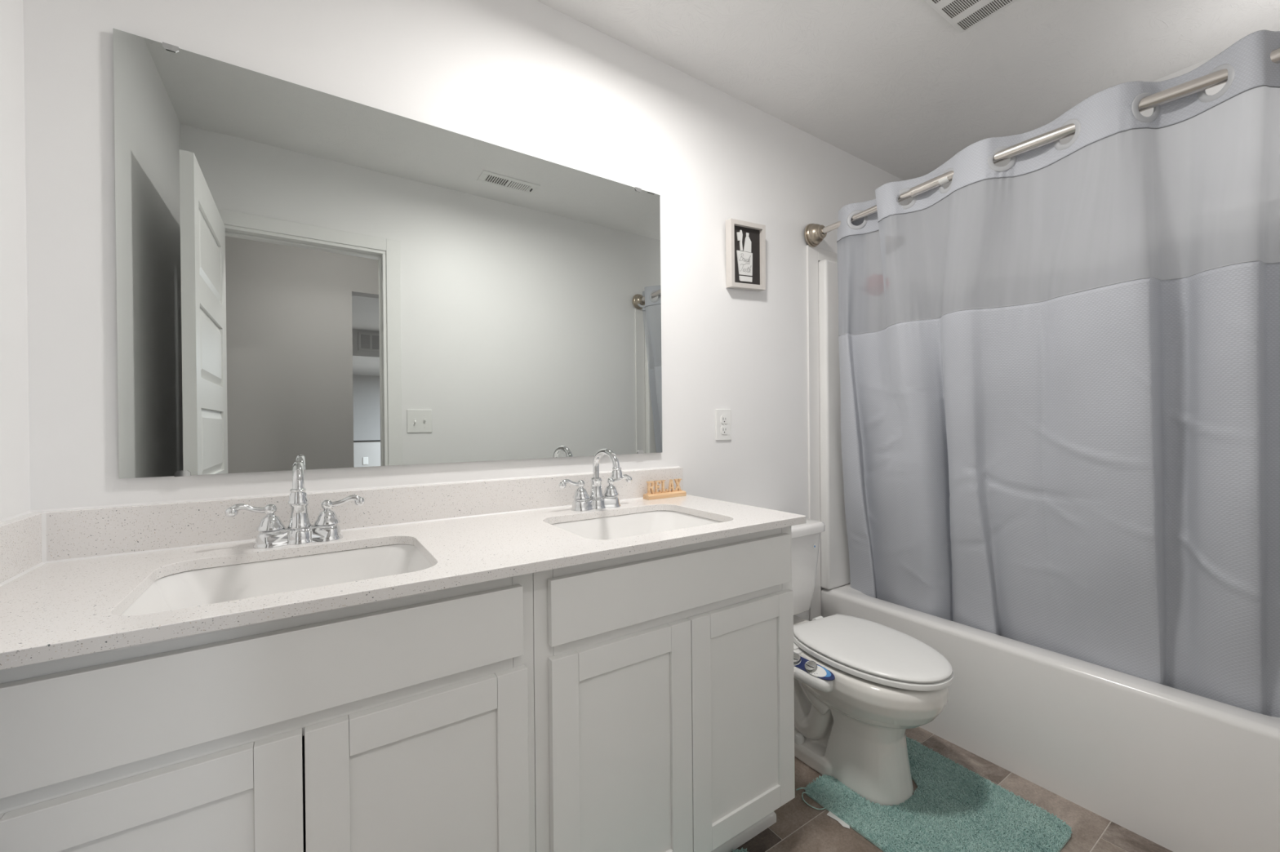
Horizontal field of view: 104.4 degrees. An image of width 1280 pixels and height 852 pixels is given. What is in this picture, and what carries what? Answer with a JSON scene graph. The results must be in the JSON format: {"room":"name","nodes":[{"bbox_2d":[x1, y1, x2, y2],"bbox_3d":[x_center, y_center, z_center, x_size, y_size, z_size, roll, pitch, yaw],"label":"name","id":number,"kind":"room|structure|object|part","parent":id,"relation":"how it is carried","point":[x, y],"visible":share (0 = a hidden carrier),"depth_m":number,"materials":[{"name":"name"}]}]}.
{"room":"bathroom","nodes":[
{"label":"bathroom","id":0,"kind":"room"},
{"bbox_2d":[0,0,30,519],"bbox_3d":[-0.801,-0.137,0.315,0.100,2.600,1.630,-1,0,-34],"label":"wall","id":1,"kind":"structure","parent":0,"point":[15,481],"depth_m":0.89,"materials":[{"name":"paint"}]},
{"bbox_2d":[22,0,907,620],"bbox_3d":[0.150,-0.151,1.865,3.240,2.600,0.100,-1,0,-34],"label":"wall","id":2,"kind":"structure","parent":0,"point":[530,77],"depth_m":1.43,"materials":[{"name":"paint"}]},
{"bbox_2d":[45,466,683,561],"bbox_3d":[-0.489,0.203,1.366,1.532,0.095,0.022,-1,0,-34],"label":"backsplash","id":3,"kind":"structure","parent":2,"relation":"attached to","point":[97,531],"depth_m":1.16,"materials":[{"name":"stone"}]},
{"bbox_2d":[113,28,662,479],"bbox_3d":[-0.490,-0.351,1.371,1.348,0.904,0.015,-1,0,-34],"label":"wall mirror","id":4,"kind":"object","parent":2,"relation":"attached to","point":[320,280],"visible":1,"depth_m":1.22,"materials":[{"name":"silvered mirror glass"},{"name":"clear plastic"}]},
{"bbox_2d":[715,408,731,440],"bbox_3d":[0.322,-0.005,1.914,0.079,0.120,0.009,-1,0,-34],"label":"wall outlet","id":5,"kind":"object","parent":2,"relation":"attached to","point":[722,416],"visible":1,"depth_m":1.91,"materials":[{"name":"white plastic"}]},
{"bbox_2d":[720,426,727,434],"bbox_3d":[0.324,0.016,1.912,0.033,0.031,0.003,-1,0,-34],"label":"socket","id":6,"kind":"object","parent":5,"relation":"attached to","point":[723,428],"depth_m":1.91,"materials":[{"name":"white plastic"}]},
{"bbox_2d":[720,415,727,423],"bbox_3d":[0.324,-0.025,1.911,0.033,0.031,0.003,-1,0,-34],"label":"socket","id":7,"kind":"object","parent":5,"relation":"attached to","point":[723,418],"depth_m":1.91,"materials":[{"name":"white plastic"}]},
{"bbox_2d":[725,218,765,291],"bbox_3d":[0.418,-0.668,1.953,0.208,0.266,0.047,-1,0,-34],"label":"framed picture","id":8,"kind":"object","parent":2,"relation":"attached to","point":[745,242],"visible":1,"depth_m":1.95,"materials":[{"name":"white wood"}]},
{"bbox_2d":[804,48,1279,247],"bbox_3d":[1.135,-0.843,1.612,0.120,0.102,1.392,-1,0,-34],"label":"curtain rod","id":9,"kind":"object","parent":2,"relation":"attached to","point":[814,233],"visible":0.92,"depth_m":1.45,"materials":[{"name":"metal"}]},
{"bbox_2d":[836,30,1279,717],"bbox_3d":[1.220,-0.058,1.650,0.328,1.684,1.299,-1,0,-34],"label":"shower curtain","id":10,"kind":"object","parent":9,"relation":"hanging from","point":[1060,364],"visible":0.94,"depth_m":1.44,"materials":[{"name":"fabric"}]},
{"bbox_3d":[1.242,0.194,1.681,0.264,1.178,1.272,-1,0,-34],"label":"panel","id":11,"kind":"part","parent":10,"relation":"part of","materials":[{"name":"fabric"}]},
{"bbox_2d":[536,0,1279,180],"bbox_3d":[0.529,-1.342,1.201,3.320,0.100,1.630,-1,0,-34],"label":"ceiling","id":12,"kind":"structure","parent":0,"point":[893,86],"depth_m":1.73,"materials":[{"name":"white paint"}]},
{"bbox_2d":[924,0,1017,32],"bbox_3d":[0.999,-1.287,1.468,0.287,0.021,0.215,-1,0,-34],"label":"exhaust fan","id":13,"kind":"object","parent":12,"relation":"attached to","point":[963,15],"visible":1,"depth_m":1.53,"materials":[{"name":"white plastic"}]},
{"bbox_2d":[731,726,1173,851],"bbox_3d":[2.736,1.169,-2.183,9.000,0.060,9.700,-1,0,-34],"label":"floor","id":14,"kind":"structure","parent":0,"point":[799,827],"depth_m":1.43,"materials":[{"name":"tile"}]},
{"bbox_2d":[0,573,535,851],"bbox_3d":[-0.654,0.717,0.949,0.760,0.886,0.528,-1,0,-34],"label":"vanity cabinet","id":15,"kind":"object","parent":14,"relation":"on","point":[407,724],"visible":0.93,"depth_m":0.73,"materials":[{"name":"paint"}]},
{"bbox_3d":[-0.648,0.738,0.647,0.348,0.562,0.018,-1,0,-34],"label":"door","id":16,"kind":"part","parent":15,"relation":"part of","materials":[{"name":"paint"}]},
{"bbox_2d":[0,466,806,670],"bbox_3d":[-0.351,0.211,1.139,1.556,0.118,0.554,-1,0,-34],"label":"countertop","id":17,"kind":"structure","parent":15,"relation":"on","point":[68,576],"depth_m":0.99,"materials":[{"name":"stone"}]},
{"bbox_2d":[97,544,444,653],"bbox_3d":[-0.619,0.362,0.906,0.487,0.175,0.394,-1,0,-34],"label":"undermount sink","id":18,"kind":"object","parent":17,"relation":"in","point":[201,587],"visible":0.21,"depth_m":1.01,"materials":[{"name":"ceramic"}]},
{"bbox_2d":[224,460,364,549],"bbox_3d":[-0.743,0.163,1.075,0.190,0.182,0.194,-1,0,8],"label":"centerset faucet","id":19,"kind":"object","parent":17,"relation":"on","point":[273,533],"visible":1,"depth_m":1.06,"materials":[{"name":"silver metal"}]},
{"bbox_3d":[-0.817,0.174,1.036,0.075,0.027,0.021,-1,0,-44],"label":"lever","id":20,"kind":"part","parent":19,"relation":"part of","materials":[{"name":"silver metal"}]},
{"bbox_3d":[-0.787,0.193,1.059,0.051,0.054,0.051,-1,0,-34],"label":"handle","id":21,"kind":"part","parent":19,"relation":"part of","materials":[{"name":"silver metal"}]},
{"bbox_3d":[-0.745,0.237,1.087,0.162,0.034,0.060,-1,0,-34],"label":"plate","id":22,"kind":"part","parent":19,"relation":"part of","materials":[{"name":"silver metal"}]},
{"bbox_3d":[-0.715,0.146,1.042,0.044,0.149,0.153,-1,0,-34],"label":"spout","id":23,"kind":"part","parent":19,"relation":"part of","materials":[{"name":"silver metal"}]},
{"bbox_3d":[-0.702,0.192,1.115,0.051,0.054,0.051,-1,0,-34],"label":"handle","id":24,"kind":"part","parent":19,"relation":"part of","materials":[{"name":"silver metal"}]},
{"bbox_3d":[-0.670,0.172,1.133,0.075,0.027,0.022,-1,0,-34],"label":"lever","id":25,"kind":"part","parent":19,"relation":"part of","materials":[{"name":"silver metal"}]},
{"bbox_2d":[558,448,631,511],"bbox_3d":[-0.130,0.156,1.484,0.188,0.182,0.194,-1,0,8],"label":"centerset faucet","id":26,"kind":"object","parent":17,"relation":"on","point":[582,501],"visible":1,"depth_m":1.48,"materials":[{"name":"silver metal"}]},
{"bbox_3d":[-0.203,0.167,1.444,0.075,0.027,0.021,-1,0,-45],"label":"lever","id":27,"kind":"part","parent":26,"relation":"part of","materials":[{"name":"silver metal"}]},
{"bbox_3d":[-0.175,0.186,1.468,0.051,0.054,0.051,-1,0,-34],"label":"handle","id":28,"kind":"part","parent":26,"relation":"part of","materials":[{"name":"silver metal"}]},
{"bbox_3d":[-0.132,0.230,1.497,0.162,0.034,0.060,-1,0,-34],"label":"plate","id":29,"kind":"part","parent":26,"relation":"part of","materials":[{"name":"silver metal"}]},
{"bbox_3d":[-0.103,0.139,1.451,0.044,0.149,0.153,-1,0,-34],"label":"spout","id":30,"kind":"part","parent":26,"relation":"part of","materials":[{"name":"silver metal"}]},
{"bbox_3d":[-0.090,0.185,1.525,0.051,0.054,0.051,-1,0,-34],"label":"handle","id":31,"kind":"part","parent":26,"relation":"part of","materials":[{"name":"silver metal"}]},
{"bbox_3d":[-0.057,0.165,1.543,0.075,0.027,0.022,-1,0,-34],"label":"lever","id":32,"kind":"part","parent":26,"relation":"part of","materials":[{"name":"silver metal"}]},
{"bbox_2d":[551,510,742,559],"bbox_3d":[-0.004,0.355,1.319,0.495,0.175,0.390,-1,0,-34],"label":"undermount sink","id":33,"kind":"object","parent":17,"relation":"in","point":[613,527],"visible":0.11,"depth_m":1.48,"materials":[{"name":"ceramic"}]},
{"bbox_2d":[643,478,686,500],"bbox_3d":[0.085,0.214,1.700,0.159,0.059,0.034,-1,0,-34],"label":"sign","id":34,"kind":"object","parent":17,"relation":"on","point":[651,495],"visible":1,"depth_m":1.69,"materials":[{"name":"brown wood"}]},
{"bbox_3d":[-0.356,0.735,0.841,0.346,0.562,0.018,-1,0,-34],"label":"door","id":35,"kind":"part","parent":15,"relation":"part of","materials":[{"name":"paint"}]},
{"bbox_2d":[533,526,795,851],"bbox_3d":[-0.025,0.710,1.367,0.747,0.886,0.528,-1,0,-34],"label":"vanity cabinet","id":36,"kind":"object","parent":14,"relation":"on","point":[664,682],"visible":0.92,"depth_m":1.11,"materials":[{"name":"paint"}]},
{"bbox_3d":[-0.028,0.731,1.059,0.345,0.562,0.018,-1,0,-34],"label":"door","id":37,"kind":"part","parent":36,"relation":"part of","materials":[{"name":"paint"}]},
{"bbox_3d":[0.113,0.358,1.154,0.694,0.128,0.018,-1,0,-34],"label":"drawer","id":38,"kind":"part","parent":36,"relation":"part of","materials":[{"name":"paint"}]},
{"bbox_3d":[0.264,0.727,1.254,0.354,0.562,0.018,-1,0,-34],"label":"door","id":39,"kind":"part","parent":36,"relation":"part of","materials":[{"name":"paint"}]},
{"bbox_2d":[710,811,776,851],"bbox_3d":[-0.242,1.141,1.020,1.527,0.030,0.006,-1,0,-34],"label":"trim","id":40,"kind":"structure","parent":36,"relation":"attached to","point":[758,827],"depth_m":1.38,"materials":[{"name":"paint"}]},
{"bbox_2d":[732,847,748,851],"bbox_3d":[0.137,1.145,0.938,0.730,0.013,0.561,-1,0,-34],"label":"bath mat","id":41,"kind":"object","parent":14,"relation":"on","point":[741,850],"visible":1,"depth_m":1.33,"materials":[{"name":"teal fabric"}]},
{"bbox_2d":[791,518,954,806],"bbox_3d":[0.688,0.759,1.715,0.387,0.770,0.718,-1,0,-34],"label":"toilet","id":42,"kind":"object","parent":14,"relation":"on","point":[887,682],"visible":0.68,"depth_m":1.54,"materials":[{"name":"ceramic"}]},
{"bbox_3d":[0.533,0.564,1.919,0.328,0.307,0.188,-1,0,-34],"label":"tank","id":43,"kind":"part","parent":42,"relation":"part of","materials":[{"name":"ceramic"}]},
{"bbox_3d":[0.533,0.393,1.916,0.356,0.036,0.207,-1,0,-34],"label":"tank lid","id":44,"kind":"part","parent":42,"relation":"part of","materials":[{"name":"ceramic"}]},
{"bbox_2d":[793,641,835,692],"bbox_3d":[0.586,0.785,1.641,0.199,0.078,0.228,-1,0,-34],"label":"bidet attachment","id":45,"kind":"object","parent":42,"relation":"attached to","point":[807,672],"visible":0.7,"depth_m":1.56,"materials":[{"name":"white plastic"}]},
{"bbox_3d":[0.563,0.750,1.729,0.140,0.005,0.056,-1,0,-34],"label":"mounting plate","id":46,"kind":"part","parent":45,"relation":"part of","materials":[{"name":"white plastic"}]},
{"bbox_3d":[0.506,0.761,1.624,0.037,0.025,0.038,-1,0,-34],"label":"knob","id":47,"kind":"part","parent":45,"relation":"part of","materials":[{"name":"silver metal"}]},
{"bbox_3d":[0.541,0.761,1.572,0.037,0.025,0.038,-1,0,-34],"label":"knob","id":48,"kind":"part","parent":45,"relation":"part of","materials":[{"name":"silver metal"}]},
{"bbox_3d":[0.552,0.767,1.558,0.036,0.020,0.074,-1,0,-34],"label":"dial plate","id":49,"kind":"part","parent":45,"relation":"part of","materials":[{"name":"white plastic"}]},
{"bbox_3d":[0.679,0.948,1.706,0.350,0.394,0.687,-1,0,-34],"label":"bowl","id":50,"kind":"part","parent":42,"relation":"part of","materials":[{"name":"ceramic"}]},
{"bbox_3d":[0.754,0.714,1.625,0.360,0.014,0.483,-1,0,-34],"label":"lid","id":51,"kind":"part","parent":42,"relation":"part of","materials":[{"name":"white plastic"}]},
{"bbox_3d":[0.754,0.735,1.625,0.368,0.018,0.491,-1,0,-34],"label":"seat","id":52,"kind":"part","parent":42,"relation":"part of","materials":[{"name":"white plastic"}]},
{"bbox_2d":[795,734,1072,851],"bbox_3d":[0.858,1.136,1.486,0.569,0.013,0.569,-1,0,-34],"label":"bath mat","id":53,"kind":"object","parent":14,"relation":"on","point":[953,808],"visible":0.86,"depth_m":1.45,"materials":[{"name":"teal fabric"}]},
{"bbox_2d":[821,582,1279,851],"bbox_3d":[1.525,0.930,1.867,0.764,0.411,1.412,-1,0,-34],"label":"bathtub","id":54,"kind":"object","parent":14,"relation":"on","point":[1180,771],"visible":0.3,"depth_m":1.44,"materials":[{"name":"plastic"}]},
{"bbox_2d":[907,29,1279,204],"bbox_3d":[1.904,-0.168,2.061,0.100,2.600,1.515,-1,0,-34],"label":"wall","id":55,"kind":"structure","parent":0,"point":[1211,91],"depth_m":1.85,"materials":[{"name":"paint"}]},
{"bbox_2d":[806,244,850,621],"bbox_3d":[1.485,0.167,1.842,0.845,1.939,1.414,-1,0,-34],"label":"shower surround","id":56,"kind":"object","parent":55,"relation":"attached to","point":[826,504],"visible":0.19,"depth_m":2.21,"materials":[{"name":"plastic"}]},
{"bbox_3d":[1.514,-0.011,1.861,0.773,1.470,1.413,-1,0,-34],"label":"wall panel","id":57,"kind":"part","parent":56,"relation":"part of","materials":[{"name":"plastic"}]}
]}

